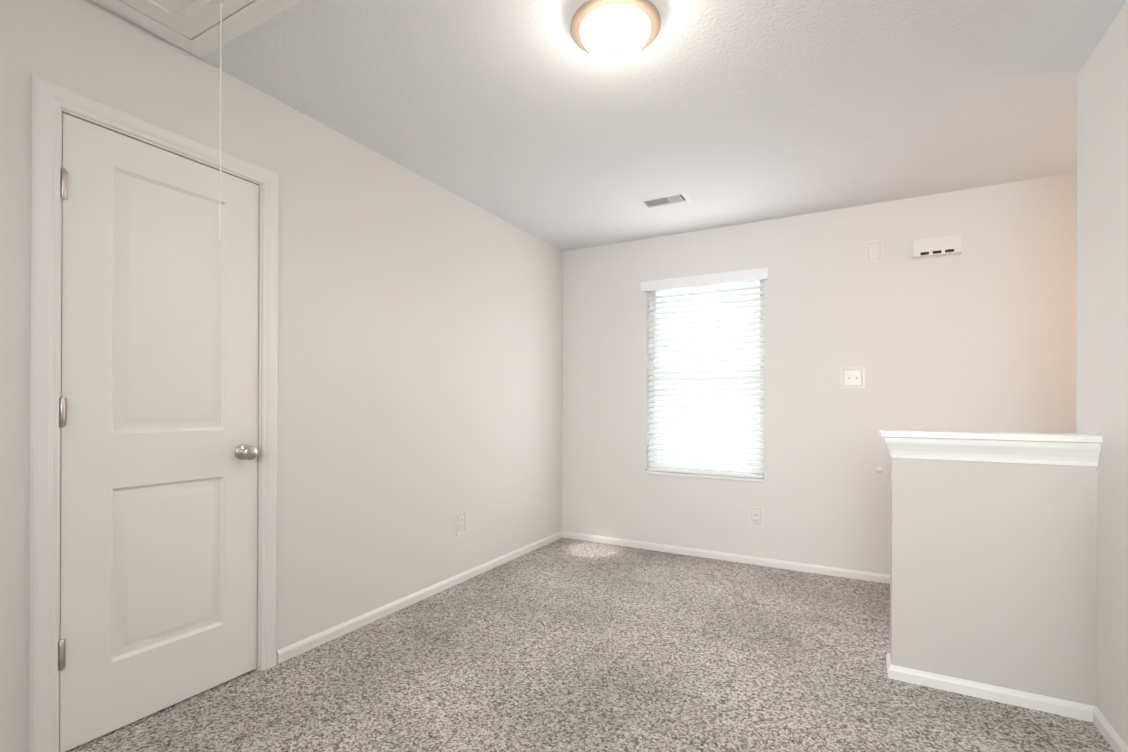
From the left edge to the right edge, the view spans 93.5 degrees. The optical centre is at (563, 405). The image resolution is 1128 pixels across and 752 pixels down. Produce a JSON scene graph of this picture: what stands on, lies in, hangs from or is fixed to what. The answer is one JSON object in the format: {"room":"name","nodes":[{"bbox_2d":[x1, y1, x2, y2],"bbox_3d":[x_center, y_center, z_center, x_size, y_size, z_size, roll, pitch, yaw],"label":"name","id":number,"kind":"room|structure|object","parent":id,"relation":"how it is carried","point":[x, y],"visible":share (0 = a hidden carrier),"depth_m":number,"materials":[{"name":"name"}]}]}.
{"room":"upstairs landing","nodes":[
{"label":"upstairs landing","id":0,"kind":"room"},
{"bbox_2d":[0,0,562,751],"bbox_3d":[-1.559,-0.104,1.881,0.150,2.440,6.452,0,0,29],"label":"wall","id":1,"kind":"structure","parent":0,"point":[420,362],"depth_m":2.63,"materials":[{"name":"white paint"}]},
{"bbox_2d":[28,74,278,751],"bbox_3d":[-1.492,0.057,1.986,0.169,2.119,0.781,0,0,29],"label":"door frame","id":2,"kind":"structure","parent":1,"relation":"attached to","point":[49,100],"depth_m":1.66,"materials":[{"name":"white wood"}]},
{"bbox_2d":[58,113,258,751],"bbox_3d":[-1.428,0.089,1.946,0.102,2.030,0.637,0,0,29],"label":"door","id":3,"kind":"structure","parent":1,"relation":"in","point":[158,411],"depth_m":1.90,"materials":[{"name":"painted wood"},{"name":"satin nickel"}]},
{"bbox_2d":[277,531,564,663],"bbox_3d":[-0.634,1.094,3.406,0.013,0.054,2.520,0,0,29],"label":"baseboard","id":4,"kind":"structure","parent":1,"relation":"attached to","point":[307,644],"depth_m":2.90,"materials":[{"name":"white wood"}]},
{"bbox_2d":[456,511,466,535],"bbox_3d":[-0.651,0.747,3.374,0.009,0.140,0.096,0,0,29],"label":"outlet","id":5,"kind":"object","parent":1,"relation":"attached to","point":[459,523],"visible":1,"depth_m":3.37,"materials":[{"name":"white plastic"}]},
{"bbox_2d":[65,538,1113,751],"bbox_3d":[0.581,1.177,0.701,5.050,0.100,6.452,0,0,29],"label":"floor","id":6,"kind":"structure","parent":0,"point":[566,645],"depth_m":2.16,"materials":[{"name":"carpet"}]},
{"bbox_2d":[90,0,1126,251],"bbox_3d":[0.594,-1.363,0.700,5.050,0.100,6.452,0,0,29],"label":"ceiling","id":7,"kind":"structure","parent":0,"point":[530,116],"depth_m":2.27,"materials":[{"name":"white paint"}]},
{"bbox_2d":[93,0,300,239],"bbox_3d":[-1.412,-0.932,1.148,0.749,0.782,1.537,0,0,29],"label":"attic hatch","id":8,"kind":"object","parent":7,"relation":"attached to","point":[200,28],"visible":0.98,"depth_m":1.78,"materials":[{"name":"white wood"}]},
{"bbox_2d":[570,0,660,60],"bbox_3d":[0.172,-1.245,1.792,0.304,0.141,0.304,0,0,29],"label":"flush-mount ceiling light","id":9,"kind":"object","parent":7,"relation":"attached to","point":[612,30],"visible":1,"depth_m":1.73,"materials":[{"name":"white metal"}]},
{"bbox_2d":[637,191,690,208],"bbox_3d":[0.639,-1.308,3.396,0.310,0.010,0.170,0,0,29],"label":"ceiling vent","id":10,"kind":"object","parent":7,"relation":"in","point":[666,199],"visible":1,"depth_m":3.38,"materials":[{"name":"white metal"}]},
{"bbox_2d":[562,172,1076,574],"bbox_3d":[2.172,-0.085,3.425,4.900,2.440,0.150,0,0,29],"label":"wall","id":11,"kind":"structure","parent":0,"point":[979,333],"depth_m":3.54,"materials":[{"name":"white paint"}]},
{"bbox_2d":[645,470,763,481],"bbox_3d":[1.046,0.528,3.998,0.880,0.022,0.096,0,0,29],"label":"window sill","id":12,"kind":"structure","parent":11,"relation":"attached to","point":[739,478],"depth_m":3.94,"materials":[{"name":"white wood"}]},
{"bbox_2d":[649,280,764,473],"bbox_3d":[1.088,-0.215,4.067,0.882,1.477,0.060,0,0,29],"label":"window","id":13,"kind":"structure","parent":11,"relation":"in","point":[710,356],"depth_m":4.05,"materials":[{"name":"clear glass"}]},
{"bbox_2d":[641,267,767,477],"bbox_3d":[1.035,-0.229,3.992,0.942,1.484,0.090,0,0,29],"label":"window blinds","id":14,"kind":"object","parent":13,"relation":"attached to","point":[757,451],"visible":0.92,"depth_m":3.98,"materials":[{"name":"white plastic"}]},
{"bbox_2d":[565,531,889,583],"bbox_3d":[2.061,1.107,3.390,4.750,0.054,0.013,0,0,29],"label":"baseboard","id":15,"kind":"structure","parent":11,"relation":"attached to","point":[825,570],"depth_m":3.82,"materials":[{"name":"white wood"}]},
{"bbox_2d":[749,507,762,527],"bbox_3d":[1.364,0.793,3.776,0.096,0.140,0.009,0,0,29],"label":"outlet","id":16,"kind":"object","parent":11,"relation":"attached to","point":[755,517],"visible":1,"depth_m":3.77,"materials":[{"name":"white plastic"}]},
{"bbox_2d":[841,367,864,388],"bbox_3d":[1.892,-0.181,3.481,0.140,0.140,0.021,0,0,29],"label":"double light switch","id":17,"kind":"object","parent":11,"relation":"attached to","point":[852,377],"visible":1,"depth_m":3.48,"materials":[{"name":"white plastic"}]},
{"bbox_2d":[865,240,882,263],"bbox_3d":[2.002,-0.994,3.430,0.096,0.140,0.007,0,0,29],"label":"blank plate","id":18,"kind":"object","parent":11,"relation":"attached to","point":[873,252],"visible":1,"depth_m":3.43,"materials":[{"name":"white plastic"}]},
{"bbox_2d":[876,467,882,472],"bbox_3d":[2.026,0.414,3.411,0.040,0.040,0.013,0,0,29],"label":"cable plate","id":19,"kind":"object","parent":11,"relation":"attached to","point":[879,469],"visible":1,"depth_m":3.41,"materials":[{"name":"white plastic"}]},
{"bbox_2d":[912,234,961,259],"bbox_3d":[2.280,-0.971,3.250,0.250,0.114,0.056,0,0,29],"label":"door chime","id":20,"kind":"object","parent":11,"relation":"attached to","point":[943,246],"visible":1,"depth_m":3.23,"materials":[{"name":"white plastic"}]},
{"bbox_2d":[879,429,1101,705],"bbox_3d":[1.648,0.619,2.119,0.668,1.027,0.204,0,0,29],"label":"wall","id":21,"kind":"structure","parent":0,"point":[993,557],"depth_m":2.04,"materials":[{"name":"grey paint"}]},
{"bbox_2d":[886,653,1127,751],"bbox_3d":[2.337,1.109,1.487,2.431,0.054,0.773,0,0,29],"label":"baseboard","id":22,"kind":"structure","parent":21,"relation":"attached to","point":[1097,718],"depth_m":2.01,"materials":[{"name":"white wood"}]},
{"bbox_2d":[1076,0,1127,745],"bbox_3d":[2.620,-0.083,1.327,1.792,2.440,0.760,0,0,29],"label":"wall","id":23,"kind":"structure","parent":0,"point":[1102,299],"depth_m":1.83,"materials":[{"name":"white paint"}]},
{"label":"outside","id":24,"kind":"structure","parent":0,"visible":0},
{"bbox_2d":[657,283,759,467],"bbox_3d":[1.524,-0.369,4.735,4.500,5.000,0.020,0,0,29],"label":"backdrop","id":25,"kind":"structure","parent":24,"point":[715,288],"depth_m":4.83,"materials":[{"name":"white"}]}
]}

